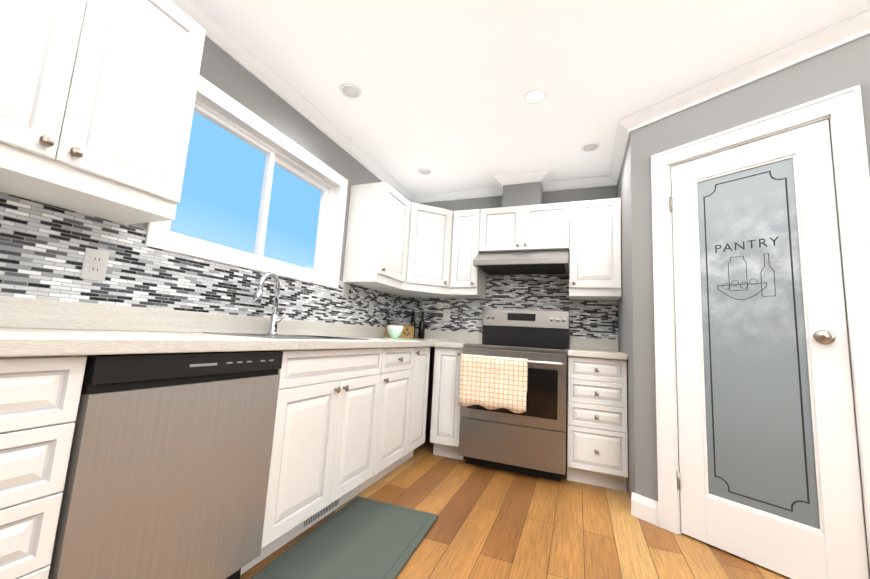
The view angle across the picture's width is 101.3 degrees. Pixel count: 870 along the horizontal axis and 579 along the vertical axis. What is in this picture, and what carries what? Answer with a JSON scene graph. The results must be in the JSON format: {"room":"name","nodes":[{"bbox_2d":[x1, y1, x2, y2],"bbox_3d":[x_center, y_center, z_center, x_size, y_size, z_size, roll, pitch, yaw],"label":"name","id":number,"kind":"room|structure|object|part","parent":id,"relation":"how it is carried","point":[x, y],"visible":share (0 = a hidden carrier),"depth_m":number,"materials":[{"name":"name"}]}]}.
{"room":"kitchen","nodes":[
{"label":"kitchen","id":0,"kind":"room"},
{"bbox_2d":[0,36,403,326],"bbox_3d":[-1.512,-0.208,1.034,0.158,2.440,6.300,0,-8,22],"label":"wall","id":1,"kind":"structure","parent":0,"point":[42,250],"depth_m":1.66,"materials":[{"name":"tile"}]},
{"bbox_2d":[80,248,109,280],"bbox_3d":[-1.292,-0.094,1.359,0.008,0.116,0.072,0,-8,22],"label":"electrical outlet","id":2,"kind":"object","parent":1,"relation":"attached to","point":[95,264],"visible":1,"depth_m":1.36,"materials":[{"name":"white plastic"}]},
{"bbox_2d":[0,0,205,224],"bbox_3d":[-1.205,-0.702,1.119,0.356,0.790,0.697,0,-8,22],"label":"upper cabinet","id":3,"kind":"object","parent":1,"relation":"attached to","point":[97,100],"visible":1,"depth_m":1.13,"materials":[{"name":"white wood"}]},
{"bbox_2d":[144,75,347,288],"bbox_3d":[-1.028,-0.529,2.205,0.153,0.874,1.324,0,-8,22],"label":"window","id":4,"kind":"structure","parent":1,"relation":"in","point":[214,97],"depth_m":2.18,"materials":[{"name":"white"}]},
{"bbox_3d":[-1.058,-0.521,2.215,0.090,0.721,1.154,0,-8,22],"label":"vinyl window frame","id":5,"kind":"part","parent":4,"relation":"part of","materials":[{"name":"white plastic"}]},
{"bbox_2d":[170,0,413,202],"bbox_3d":[-1.342,-1.381,1.148,0.074,0.068,5.990,0,-8,22],"label":"crown molding","id":6,"kind":"structure","parent":1,"relation":"attached to","point":[222,36],"depth_m":2.13,"materials":[{"name":"white wood"}]},
{"bbox_2d":[342,283,349,298],"bbox_3d":[-0.704,0.010,2.832,0.008,0.116,0.072,0,-8,22],"label":"electrical outlet","id":7,"kind":"object","parent":1,"relation":"attached to","point":[346,290],"visible":1,"depth_m":2.83,"materials":[{"name":"white plastic"}]},
{"bbox_2d":[368,301,373,314],"bbox_3d":[-0.566,0.163,3.178,0.010,0.116,0.072,0,-8,22],"label":"outlet","id":8,"kind":"object","parent":1,"relation":"attached to","point":[371,306],"visible":1,"depth_m":3.17,"materials":[{"name":"white plastic"}]},
{"bbox_2d":[343,182,409,288],"bbox_3d":[-0.460,-0.423,2.985,0.356,0.790,0.430,0,-8,22],"label":"upper cabinet","id":9,"kind":"object","parent":1,"relation":"attached to","point":[376,239],"visible":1,"depth_m":2.81,"materials":[{"name":"white wood"}]},
{"bbox_2d":[404,185,615,434],"bbox_3d":[1.771,0.228,2.997,4.440,2.440,0.158,0,-8,22],"label":"wall","id":10,"kind":"structure","parent":0,"point":[595,319],"depth_m":3.43,"materials":[{"name":"tile"}]},
{"bbox_2d":[373,202,457,297],"bbox_3d":[-0.137,-0.349,3.424,0.630,0.790,0.630,0,-8,22],"label":"upper cabinet","id":11,"kind":"object","parent":10,"relation":"attached to","point":[429,254],"visible":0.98,"depth_m":3.21,"materials":[{"name":"white wood"}]},
{"bbox_3d":[-0.040,-0.401,3.207,0.400,0.722,0.050,6,-8,-23],"label":"door","id":12,"kind":"part","parent":11,"relation":"part of","materials":[{"name":"white wood"}]},
{"bbox_2d":[443,309,450,320],"bbox_3d":[0.117,0.256,3.562,0.072,0.116,0.008,0,-8,22],"label":"outlet","id":13,"kind":"object","parent":10,"relation":"attached to","point":[446,314],"visible":1,"depth_m":3.56,"materials":[{"name":"white plastic"}]},
{"bbox_2d":[450,209,485,298],"bbox_3d":[0.325,-0.327,3.385,0.253,0.790,0.356,0,-8,22],"label":"upper cabinet","id":14,"kind":"object","parent":10,"relation":"attached to","point":[468,279],"visible":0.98,"depth_m":3.25,"materials":[{"name":"white wood"}]},
{"bbox_2d":[569,198,620,300],"bbox_3d":[1.329,-0.321,2.983,0.378,0.790,0.356,0,-8,22],"label":"upper cabinet","id":15,"kind":"object","parent":10,"relation":"attached to","point":[595,253],"visible":1,"depth_m":2.85,"materials":[{"name":"white wood"}]},
{"bbox_2d":[240,434,790,578],"bbox_3d":[0.571,1.063,0.013,4.800,0.100,6.300,0,-8,22],"label":"floor","id":16,"kind":"structure","parent":0,"point":[490,523],"depth_m":1.82,"materials":[{"name":"brown wood"}]},
{"bbox_2d":[0,355,86,578],"bbox_3d":[-1.226,0.560,0.720,0.628,0.872,0.459,0,-8,22],"label":"drawers","id":17,"kind":"object","parent":16,"relation":"on","point":[39,399],"visible":0.9,"depth_m":0.79,"materials":[{"name":"white wood"}]},
{"bbox_2d":[48,351,282,578],"bbox_3d":[-1.029,0.636,1.219,0.606,0.868,0.608,0,-8,22],"label":"dishwasher","id":18,"kind":"object","parent":16,"relation":"on","point":[167,475],"visible":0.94,"depth_m":1.04,"materials":[{"name":"silver metal"}]},
{"bbox_2d":[240,348,382,574],"bbox_3d":[-0.761,0.734,1.883,0.628,0.872,0.819,0,-8,22],"label":"base cabinet","id":19,"kind":"object","parent":16,"relation":"on","point":[324,443],"visible":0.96,"depth_m":1.67,"materials":[{"name":"white wood"}]},
{"bbox_2d":[0,296,435,356],"bbox_3d":[-0.754,0.219,1.863,0.651,0.140,3.798,0,-8,22],"label":"countertop","id":20,"kind":"structure","parent":19,"relation":"on","point":[31,327],"depth_m":1.31,"materials":[{"name":"stone"}]},
{"bbox_2d":[252,272,286,334],"bbox_3d":[-0.928,0.077,2.010,0.066,0.345,0.247,0,-8,22],"label":"tap","id":21,"kind":"object","parent":20,"relation":"on","point":[274,319],"depth_m":2.02,"materials":[{"name":"silver metal"}]},
{"bbox_2d":[202,272,368,339],"bbox_3d":[-0.753,0.167,1.964,0.458,0.516,0.740,0,-8,22],"label":"sink basin","id":22,"kind":"object","parent":20,"relation":"in","point":[272,332],"visible":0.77,"depth_m":1.98,"materials":[{"name":"metal"}]},
{"bbox_2d":[385,322,413,338],"bbox_3d":[-0.339,0.395,3.449,0.206,0.154,0.254,-1,-8,30],"label":"wooden box","id":23,"kind":"object","parent":20,"relation":"on","point":[408,331],"visible":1,"depth_m":3.39,"materials":[{"name":"brown wood"}]},
{"bbox_2d":[410,311,415,337],"bbox_3d":[-0.228,0.358,3.617,0.062,0.282,0.062,0,-8,22],"label":"oil bottle","id":24,"kind":"object","parent":20,"relation":"on","point":[412,322],"visible":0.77,"depth_m":3.60,"materials":[{"name":"black glass"}]},
{"bbox_2d":[418,311,424,338],"bbox_3d":[-0.131,0.359,3.578,0.062,0.282,0.062,0,-8,22],"label":"oil bottle","id":25,"kind":"object","parent":20,"relation":"on","point":[421,333],"visible":0.88,"depth_m":3.55,"materials":[{"name":"black glass"}]},
{"bbox_2d":[422,339,449,341],"bbox_3d":[-0.006,0.474,3.353,0.214,0.012,0.286,5,-8,-16],"label":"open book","id":26,"kind":"object","parent":20,"relation":"on","point":[435,340],"visible":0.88,"depth_m":3.27,"materials":[{"name":"white paper"}]},
{"bbox_3d":[-0.320,0.431,3.132,0.140,0.006,0.370,0,-8,22],"label":"trivet","id":27,"kind":"object","parent":20,"relation":"on","visible":0},
{"bbox_2d":[387,325,402,337],"bbox_3d":[-0.344,0.364,3.070,0.140,0.105,0.140,0,-8,22],"label":"bowl","id":28,"kind":"object","parent":27,"relation":"on","point":[394,331],"visible":1,"depth_m":3.02,"materials":[{"name":"white"}]},
{"bbox_2d":[300,498,339,530],"bbox_3d":[-0.577,1.121,1.832,0.004,0.088,0.300,0,-8,22],"label":"air vent","id":29,"kind":"object","parent":19,"relation":"attached to","point":[318,515],"visible":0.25,"depth_m":1.81,"materials":[{"name":"white metal"}]},
{"bbox_2d":[568,337,627,359],"bbox_3d":[1.234,0.446,2.756,0.380,0.140,0.633,0,-8,22],"label":"countertop","id":30,"kind":"structure","parent":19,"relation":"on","point":[578,347],"depth_m":2.98,"materials":[{"name":"stone"}]},
{"bbox_2d":[251,496,437,578],"bbox_3d":[-0.342,1.158,1.635,0.500,0.016,0.770,1,-8,19],"label":"kitchen mat","id":31,"kind":"object","parent":16,"relation":"on","point":[357,537],"visible":1,"depth_m":1.60,"materials":[{"name":"grey rubber"}]},
{"bbox_2d":[358,347,413,493],"bbox_3d":[-0.526,0.822,2.471,0.628,0.872,0.449,0,-8,22],"label":"base cabinet","id":32,"kind":"object","parent":16,"relation":"on","point":[391,444],"visible":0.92,"depth_m":2.34,"materials":[{"name":"white wood"}]},
{"bbox_2d":[394,347,429,468],"bbox_3d":[-0.375,0.878,2.850,0.628,0.872,0.364,0,-8,22],"label":"base cabinet","id":33,"kind":"object","parent":16,"relation":"on","point":[418,400],"depth_m":2.71,"materials":[{"name":"white wood"}]},
{"bbox_2d":[430,347,463,459],"bbox_3d":[0.197,0.943,3.098,0.257,0.872,0.628,0,-8,22],"label":"base cabinet","id":34,"kind":"object","parent":16,"relation":"on","point":[445,425],"visible":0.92,"depth_m":2.85,"materials":[{"name":"white wood"}]},
{"bbox_2d":[436,330,482,348],"bbox_3d":[0.236,0.438,3.147,0.234,0.140,0.648,0,-8,22],"label":"countertop","id":35,"kind":"structure","parent":34,"relation":"on","point":[457,339],"depth_m":3.44,"materials":[{"name":"stone"}]},
{"bbox_2d":[458,309,568,481],"bbox_3d":[0.661,0.757,2.871,0.754,1.235,0.735,0,-8,22],"label":"range","id":36,"kind":"object","parent":16,"relation":"on","point":[513,395],"visible":1,"depth_m":2.59,"materials":[{"name":"silver metal"}]},
{"bbox_2d":[458,354,527,413],"bbox_3d":[0.421,0.680,2.606,0.489,0.378,0.048,0,-8,22],"label":"towel","id":37,"kind":"object","parent":36,"relation":"hanging from","point":[487,383],"depth_m":2.59,"materials":[{"name":"fabric"}]},
{"bbox_2d":[567,356,627,490],"bbox_3d":[1.206,0.949,2.694,0.375,0.872,0.628,0,-8,22],"label":"drawers","id":38,"kind":"object","parent":16,"relation":"on","point":[597,442],"visible":1,"depth_m":2.44,"materials":[{"name":"white wood"}]},
{"bbox_2d":[492,182,547,310],"bbox_3d":[0.782,-0.152,3.227,0.390,1.740,0.205,0,-8,22],"label":"wall","id":39,"kind":"structure","parent":0,"point":[513,292],"depth_m":3.29,"materials":[{"name":"tile"}]},
{"bbox_2d":[414,187,502,202],"bbox_3d":[0.245,-0.971,3.665,0.983,0.068,0.080,0,-8,22],"label":"crown molding","id":40,"kind":"structure","parent":39,"relation":"attached to","point":[479,192],"depth_m":3.66,"materials":[{"name":"white wood"}]},
{"bbox_2d":[490,170,553,187],"bbox_3d":[0.775,-0.999,3.208,0.488,0.068,0.079,0,-8,22],"label":"crown molding","id":41,"kind":"structure","parent":39,"relation":"attached to","point":[543,176],"depth_m":3.21,"materials":[{"name":"white wood"}]},
{"bbox_2d":[479,202,569,251],"bbox_3d":[0.809,-0.516,3.220,0.759,0.402,0.356,0,-8,22],"label":"upper cabinet","id":42,"kind":"object","parent":39,"relation":"attached to","point":[536,227],"visible":1,"depth_m":3.07,"materials":[{"name":"white wood"}]},
{"bbox_2d":[473,249,568,274],"bbox_3d":[0.766,-0.248,3.116,0.756,0.158,0.501,0,-8,22],"label":"range hood","id":43,"kind":"object","parent":42,"relation":"attached to","point":[547,262],"visible":1,"depth_m":2.98,"materials":[{"name":"silver metal"}]},
{"bbox_2d":[542,175,605,191],"bbox_3d":[1.266,-0.964,3.257,0.537,0.068,0.080,0,-8,22],"label":"crown molding","id":44,"kind":"structure","parent":39,"relation":"attached to","point":[597,181],"depth_m":3.25,"materials":[{"name":"white wood"}]},
{"bbox_2d":[197,0,869,194],"bbox_3d":[0.715,-1.453,0.332,4.800,0.100,6.300,0,-8,22],"label":"ceiling","id":45,"kind":"structure","parent":0,"point":[444,86],"depth_m":1.92,"materials":[{"name":"white paint"}]},
{"bbox_2d":[339,83,361,98],"bbox_3d":[-0.525,-1.229,2.217,0.136,0.008,0.136,0,-8,22],"label":"recessed light","id":46,"kind":"object","parent":45,"relation":"in","point":[350,91],"visible":1,"depth_m":2.21,"materials":[{"name":"white"}]},
{"bbox_2d":[418,168,431,174],"bbox_3d":[-0.091,-1.074,3.249,0.136,0.008,0.136,0,-8,22],"label":"recessed light","id":47,"kind":"object","parent":45,"relation":"in","point":[425,171],"visible":1,"depth_m":3.25,"materials":[{"name":"white plastic"}]},
{"bbox_2d":[524,89,546,103],"bbox_3d":[0.608,-1.171,2.170,0.136,0.008,0.136,0,-8,22],"label":"recessed light","id":48,"kind":"object","parent":45,"relation":"in","point":[534,96],"visible":1,"depth_m":2.16,"materials":[{"name":"white plastic"}]},
{"bbox_2d":[581,142,599,151],"bbox_3d":[1.171,-1.073,2.691,0.136,0.008,0.136,0,-8,22],"label":"recessed light","id":49,"kind":"object","parent":45,"relation":"in","point":[590,146],"visible":1,"depth_m":2.69,"materials":[{"name":"white"}]},
{"bbox_2d":[616,136,634,500],"bbox_3d":[1.427,0.156,2.581,0.100,2.440,0.836,0,-8,22],"label":"wall","id":50,"kind":"structure","parent":0,"point":[624,306],"depth_m":2.43,"materials":[{"name":"paint"}]},
{"bbox_2d":[606,116,629,185],"bbox_3d":[1.412,-1.019,2.758,0.074,0.068,0.907,0,-8,22],"label":"crown molding","id":51,"kind":"structure","parent":50,"relation":"attached to","point":[621,140],"depth_m":2.66,"materials":[{"name":"white wood"}]},
{"bbox_2d":[630,34,869,501],"bbox_3d":[1.771,0.046,1.562,0.100,2.440,1.700,8,-9,-36],"label":"wall","id":52,"kind":"structure","parent":0,"point":[839,68],"depth_m":2.05,"materials":[{"name":"grey paint"}]},
{"bbox_2d":[631,492,658,526],"bbox_3d":[1.654,1.187,1.389,0.016,0.122,1.716,9,-9,-36],"label":"baseboard","id":53,"kind":"structure","parent":52,"relation":"attached to","point":[644,508],"depth_m":2.02,"materials":[{"name":"white wood"}]},
{"bbox_2d":[626,9,869,135],"bbox_3d":[1.787,-1.138,1.653,1.440,0.068,0.964,0,-8,22],"label":"crown molding","id":54,"kind":"structure","parent":52,"relation":"attached to","point":[857,26],"depth_m":1.81,"materials":[{"name":"white wood"}]},
{"bbox_2d":[651,85,869,571],"bbox_3d":[1.582,0.255,1.780,0.100,2.060,0.672,8,-9,-36],"label":"door frame","id":55,"kind":"structure","parent":52,"relation":"attached to","point":[673,292],"depth_m":1.75,"materials":[{"name":"white wood"}]},
{"bbox_2d":[669,119,869,578],"bbox_3d":[1.526,0.250,1.744,0.107,2.033,0.647,8,-9,-36],"label":"pantry door","id":56,"kind":"structure","parent":52,"relation":"in","point":[769,475],"depth_m":1.70,"materials":[{"name":"white"}]},
{"bbox_3d":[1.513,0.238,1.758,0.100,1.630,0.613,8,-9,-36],"label":"knob","id":57,"kind":"part","parent":56,"relation":"part of","materials":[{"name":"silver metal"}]},
{"bbox_3d":[1.560,0.203,1.768,0.008,1.682,0.410,8,-9,-36],"label":"glass","id":58,"kind":"part","parent":56,"relation":"part of","materials":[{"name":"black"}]},
{"label":"outside","id":59,"kind":"structure","parent":0,"visible":0},
{"bbox_2d":[170,111,320,269],"bbox_3d":[-13.835,-10.966,7.563,0.001,36.000,54.000,0,-8,22],"label":"sky","id":60,"kind":"structure","parent":59,"point":[220,197],"depth_m":17.79,"materials":[{"name":"blue"}]}
]}

